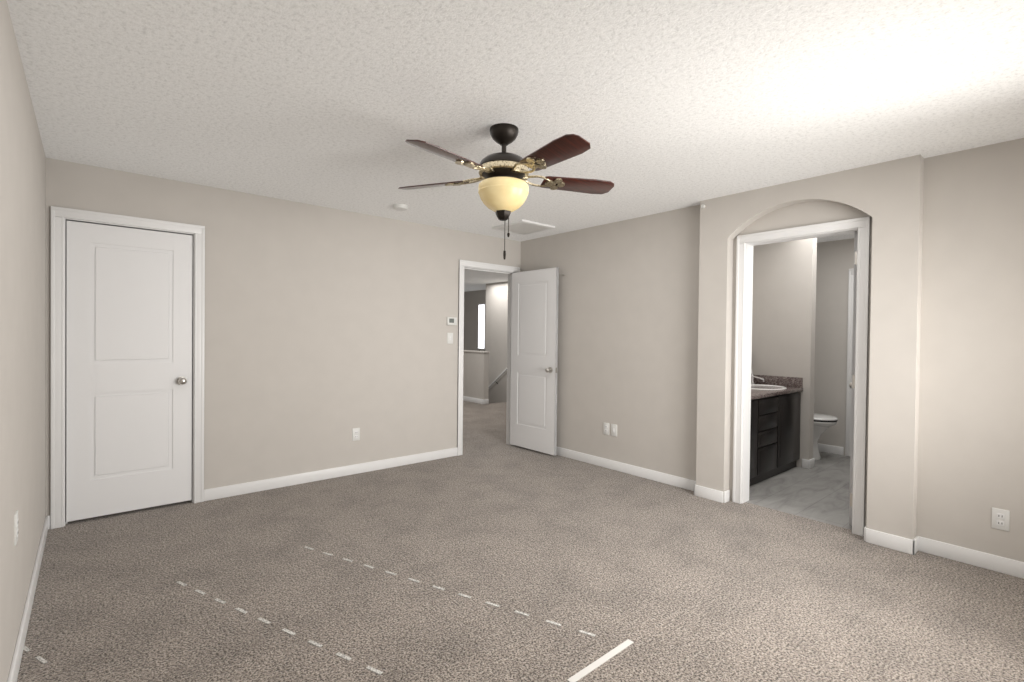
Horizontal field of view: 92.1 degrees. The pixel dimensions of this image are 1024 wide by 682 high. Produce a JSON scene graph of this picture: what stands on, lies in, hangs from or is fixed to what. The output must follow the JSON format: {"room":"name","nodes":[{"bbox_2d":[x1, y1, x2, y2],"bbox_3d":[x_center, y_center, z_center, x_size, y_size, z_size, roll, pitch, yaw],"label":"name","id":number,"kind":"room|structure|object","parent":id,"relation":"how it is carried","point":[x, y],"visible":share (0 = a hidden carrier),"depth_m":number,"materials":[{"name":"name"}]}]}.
{"room":"empty bedroom","nodes":[
{"label":"empty bedroom","id":0,"kind":"room"},
{"bbox_2d":[0,0,45,681],"bbox_3d":[-1.438,0.063,1.254,0.120,2.440,5.120,0,1,-41],"label":"wall","id":1,"kind":"structure","parent":0,"point":[22,323],"depth_m":2.01,"materials":[{"name":"paint"}]},
{"bbox_2d":[14,510,17,545],"bbox_3d":[-1.911,0.720,1.902,0.010,0.116,0.072,0,1,-41],"label":"electrical outlet","id":2,"kind":"object","parent":1,"relation":"attached to","point":[15,527],"visible":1,"depth_m":1.89,"materials":[{"name":"white plastic"}]},
{"bbox_2d":[7,515,49,681],"bbox_3d":[-1.436,1.237,1.359,0.023,0.090,5.000,0,1,-41],"label":"baseboard","id":3,"kind":"structure","parent":1,"relation":"attached to","point":[17,656],"depth_m":2.19,"materials":[{"name":"white wood"}]},
{"bbox_2d":[46,158,520,515],"bbox_3d":[-1.522,0.023,4.632,4.389,2.440,0.120,0,1,-41],"label":"wall","id":4,"kind":"structure","parent":0,"point":[327,329],"depth_m":4.32,"materials":[{"name":"paint"}]},
{"bbox_2d":[50,206,204,528],"bbox_3d":[-2.745,0.178,3.574,0.867,2.126,0.142,0,1,-41],"label":"trim","id":5,"kind":"structure","parent":4,"relation":"attached to","point":[60,216],"depth_m":3.32,"materials":[{"name":"white wood"}]},
{"bbox_2d":[65,220,192,521],"bbox_3d":[-2.731,0.205,3.559,0.723,2.030,0.178,0,1,-41],"label":"closet door","id":6,"kind":"structure","parent":4,"relation":"in","point":[129,350],"depth_m":3.52,"materials":[{"name":"white wood"}]},
{"bbox_2d":[204,447,457,500],"bbox_3d":[-1.492,1.199,4.595,2.365,0.090,0.013,0,1,-41],"label":"baseboard","id":7,"kind":"structure","parent":4,"relation":"attached to","point":[278,482],"depth_m":4.40,"materials":[{"name":"white wood"}]},
{"bbox_2d":[352,428,359,440],"bbox_3d":[-1.459,0.874,4.620,0.072,0.116,0.010,0,1,-41],"label":"electrical outlet","id":8,"kind":"object","parent":4,"relation":"attached to","point":[355,434],"visible":1,"depth_m":4.61,"materials":[{"name":"white plastic"}]},
{"bbox_2d":[447,333,452,343],"bbox_3d":[-0.660,-0.030,5.282,0.072,0.116,0.016,0,1,-41],"label":"light switch","id":9,"kind":"object","parent":4,"relation":"attached to","point":[449,338],"visible":1,"depth_m":5.28,"materials":[{"name":"white plastic"}]},
{"bbox_2d":[447,317,456,324],"bbox_3d":[-0.645,-0.212,5.285,0.120,0.085,0.026,0,1,-41],"label":"thermostat","id":10,"kind":"object","parent":4,"relation":"attached to","point":[451,320],"visible":0.94,"depth_m":5.27,"materials":[{"name":"white plastic"}]},
{"bbox_2d":[457,260,519,455],"bbox_3d":[-0.290,0.182,5.677,0.872,2.126,0.142,0,1,-41],"label":"door frame","id":11,"kind":"structure","parent":4,"relation":"attached to","point":[485,267],"depth_m":5.39,"materials":[{"name":"white wood"}]},
{"bbox_2d":[464,290,485,350],"bbox_3d":[-0.630,0.795,12.327,0.120,4.140,2.220,0,1,-41],"label":"wall","id":12,"kind":"structure","parent":0,"point":[473,300],"depth_m":12.69,"materials":[{"name":"paint"}]},
{"bbox_2d":[478,303,485,349],"bbox_3d":[-0.761,-0.362,12.375,0.020,1.150,0.300,0,1,-41],"label":"window","id":13,"kind":"structure","parent":12,"relation":"in","point":[481,323],"depth_m":12.36,"materials":[{"name":"white glass"}]},
{"bbox_2d":[463,350,489,399],"bbox_3d":[-1.571,1.524,10.657,0.150,2.700,3.315,0,1,-41],"label":"wall","id":14,"kind":"structure","parent":0,"point":[475,374],"depth_m":9.54,"materials":[{"name":"paint"}]},
{"bbox_2d":[463,396,484,403],"bbox_3d":[-1.608,1.129,10.599,0.013,0.090,3.283,0,1,-41],"label":"baseboard","id":15,"kind":"structure","parent":14,"relation":"attached to","point":[476,400],"depth_m":9.57,"materials":[{"name":"white wood"}]},
{"bbox_2d":[485,281,507,403],"bbox_3d":[0.774,0.845,9.382,0.120,4.140,4.080,0,1,-41],"label":"wall","id":16,"kind":"structure","parent":0,"point":[496,319],"depth_m":10.56,"materials":[{"name":"paint"}]},
{"bbox_2d":[489,368,506,387],"bbox_3d":[-0.204,0.701,10.372,0.087,0.912,1.226,0,1,-41],"label":"handrail","id":17,"kind":"object","parent":16,"relation":"attached to","point":[498,377],"depth_m":10.43,"materials":[{"name":"white wood"}]},
{"bbox_2d":[7,0,1023,291],"bbox_3d":[-0.543,-1.244,6.221,8.300,0.080,11.900,0,1,-41],"label":"ceiling","id":18,"kind":"structure","parent":0,"point":[660,106],"depth_m":2.29,"materials":[{"name":"white paint"}]},
{"bbox_2d":[393,204,407,210],"bbox_3d":[-0.980,-1.169,4.333,0.130,0.036,0.130,0,1,-41],"label":"smoke detector","id":19,"kind":"object","parent":18,"relation":"attached to","point":[400,207],"visible":1,"depth_m":4.29,"materials":[{"name":"white plastic"}]},
{"bbox_2d":[398,123,613,259],"bbox_3d":[-0.042,-0.799,2.665,1.249,0.717,1.233,0,1,-41],"label":"ceiling fan","id":20,"kind":"object","parent":18,"relation":"hanging from","point":[503,189],"visible":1,"depth_m":2.60,"materials":[{"name":"brown wood"}]},
{"bbox_2d":[492,219,554,234],"bbox_3d":[0.119,-1.175,5.110,0.460,0.020,0.470,0,1,-41],"label":"attic panel","id":21,"kind":"object","parent":18,"relation":"attached to","point":[523,227],"visible":0.96,"depth_m":5.06,"materials":[{"name":"white paint"}]},
{"bbox_2d":[17,401,1023,681],"bbox_3d":[-0.571,1.264,6.249,8.300,0.063,11.900,0,1,-41],"label":"floor","id":22,"kind":"structure","parent":0,"point":[675,583],"depth_m":2.54,"materials":[{"name":"beige carpet"}]},
{"bbox_2d":[521,138,1023,561],"bbox_3d":[1.765,0.067,4.077,0.120,2.440,5.000,0,1,-41],"label":"wall","id":23,"kind":"structure","parent":0,"point":[628,300],"depth_m":3.06,"materials":[{"name":"paint"}]},
{"bbox_2d":[510,267,558,454],"bbox_3d":[0.239,0.215,5.605,0.178,2.030,0.739,0,1,-41],"label":"hall door","id":24,"kind":"structure","parent":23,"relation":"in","point":[534,360],"depth_m":5.56,"materials":[{"name":"white wood"}]},
{"bbox_2d":[603,422,608,434],"bbox_3d":[0.943,0.877,4.938,0.010,0.116,0.072,0,1,-41],"label":"electrical outlet","id":25,"kind":"object","parent":23,"relation":"attached to","point":[606,428],"visible":1,"depth_m":4.93,"materials":[{"name":"white plastic"}]},
{"bbox_2d":[611,424,616,436],"bbox_3d":[1.003,0.879,4.864,0.016,0.116,0.072,0,1,-41],"label":"electrical outlet","id":26,"kind":"object","parent":23,"relation":"attached to","point":[613,429],"visible":1,"depth_m":4.86,"materials":[{"name":"white plastic"}]},
{"bbox_2d":[556,447,706,497],"bbox_3d":[0.827,1.220,5.047,0.039,0.090,2.344,0,1,-41],"label":"baseboard","id":27,"kind":"structure","parent":23,"relation":"attached to","point":[657,476],"depth_m":4.65,"materials":[{"name":"white wood"}]},
{"bbox_2d":[732,216,869,535],"bbox_3d":[2.116,0.232,3.651,0.142,2.126,0.882,0,1,-41],"label":"door frame","id":28,"kind":"structure","parent":23,"relation":"attached to","point":[746,243],"depth_m":3.66,"materials":[{"name":"white wood"}]},
{"bbox_2d":[849,232,857,525],"bbox_3d":[2.578,0.263,3.700,0.733,2.030,0.231,0,1,-41],"label":"door","id":29,"kind":"structure","parent":23,"relation":"in","point":[852,385],"depth_m":3.40,"materials":[{"name":"white wood"}]},
{"bbox_2d":[919,536,1023,578],"bbox_3d":[2.906,1.271,2.620,0.039,0.090,1.203,0,1,-41],"label":"baseboard","id":30,"kind":"structure","parent":23,"relation":"attached to","point":[1004,565],"depth_m":2.88,"materials":[{"name":"white wood"}]},
{"bbox_2d":[992,507,1009,530],"bbox_3d":[2.773,1.013,2.801,0.010,0.116,0.072,0,1,-41],"label":"electrical outlet","id":31,"kind":"object","parent":23,"relation":"attached to","point":[1000,519],"visible":1,"depth_m":2.80,"materials":[{"name":"white plastic"}]},
{"bbox_2d":[751,238,816,466],"bbox_3d":[2.853,0.065,5.253,0.120,2.440,0.630,0,1,-41],"label":"wall","id":32,"kind":"structure","parent":0,"point":[784,309],"depth_m":5.13,"materials":[{"name":"paint"}]},
{"bbox_2d":[757,375,802,388],"bbox_3d":[2.780,0.420,5.226,0.020,0.100,0.540,0,1,-41],"label":"backsplash","id":33,"kind":"structure","parent":32,"relation":"attached to","point":[797,381],"depth_m":5.16,"materials":[{"name":"brown stone"}]},
{"bbox_2d":[802,443,843,468],"bbox_3d":[3.166,1.241,5.520,0.973,0.090,0.670,0,1,-41],"label":"baseboard","id":34,"kind":"structure","parent":32,"relation":"attached to","point":[808,464],"depth_m":5.61,"materials":[{"name":"white wood"}]},
{"bbox_2d":[747,451,851,529],"bbox_3d":[3.069,1.324,4.694,2.795,0.060,2.000,0,1,-41],"label":"floor","id":35,"kind":"structure","parent":0,"point":[820,491],"depth_m":4.23,"materials":[{"name":"tile"}]},
{"bbox_2d":[749,393,800,485],"bbox_3d":[2.249,0.894,4.800,1.376,0.780,0.551,0,1,-41],"label":"bathroom vanity","id":36,"kind":"object","parent":35,"relation":"on","point":[775,426],"depth_m":4.62,"materials":[{"name":"brown wood"}]},
{"bbox_2d":[751,389,802,400],"bbox_3d":[2.255,0.486,4.788,1.388,0.035,0.565,0,1,-41],"label":"countertop","id":37,"kind":"structure","parent":36,"relation":"on","point":[756,394],"depth_m":4.61,"materials":[{"name":"brown stone"}]},
{"bbox_2d":[751,369,764,384],"bbox_3d":[2.621,0.387,5.276,0.060,0.161,0.157,0,1,-41],"label":"faucet","id":38,"kind":"object","parent":37,"relation":"on","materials":[{"name":"silver metal"}]},
{"bbox_2d":[751,385,796,388],"bbox_3d":[2.536,0.506,5.006,0.530,0.088,0.424,0,1,-41],"label":"sink","id":39,"kind":"object","parent":37,"relation":"in","point":[752,386],"depth_m":5.03,"materials":[{"name":"white ceramic"}]},
{"bbox_2d":[813,413,837,459],"bbox_3d":[3.219,0.899,5.515,0.490,0.775,0.723,0,1,-41],"label":"toilet","id":40,"kind":"object","parent":35,"relation":"on","point":[823,423],"visible":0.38,"depth_m":5.29,"materials":[{"name":"white ceramic"}]},
{"bbox_2d":[696,154,923,539],"bbox_3d":[2.043,0.075,3.584,0.101,2.440,1.423,0,1,-41],"label":"wall","id":41,"kind":"structure","parent":0,"point":[887,196],"depth_m":3.16,"materials":[{"name":"paint"}]},
{"bbox_2d":[864,526,918,554],"bbox_3d":[2.372,1.260,3.111,0.014,0.090,0.263,0,1,-41],"label":"baseboard","id":42,"kind":"structure","parent":41,"relation":"attached to","point":[894,542],"depth_m":3.09,"materials":[{"name":"white wood"}]},
{"bbox_2d":[814,238,853,454],"bbox_3d":[3.923,0.075,5.479,0.120,2.440,1.680,0,1,-41],"label":"wall","id":43,"kind":"structure","parent":0,"point":[835,261],"depth_m":5.67,"materials":[{"name":"paint"}]},
{"bbox_2d":[845,268,853,455],"bbox_3d":[4.079,0.248,5.281,0.142,2.101,0.812,0,1,-41],"label":"door frame","id":44,"kind":"structure","parent":43,"relation":"attached to","point":[849,361],"depth_m":5.53,"materials":[{"name":"white wood"}]}
]}

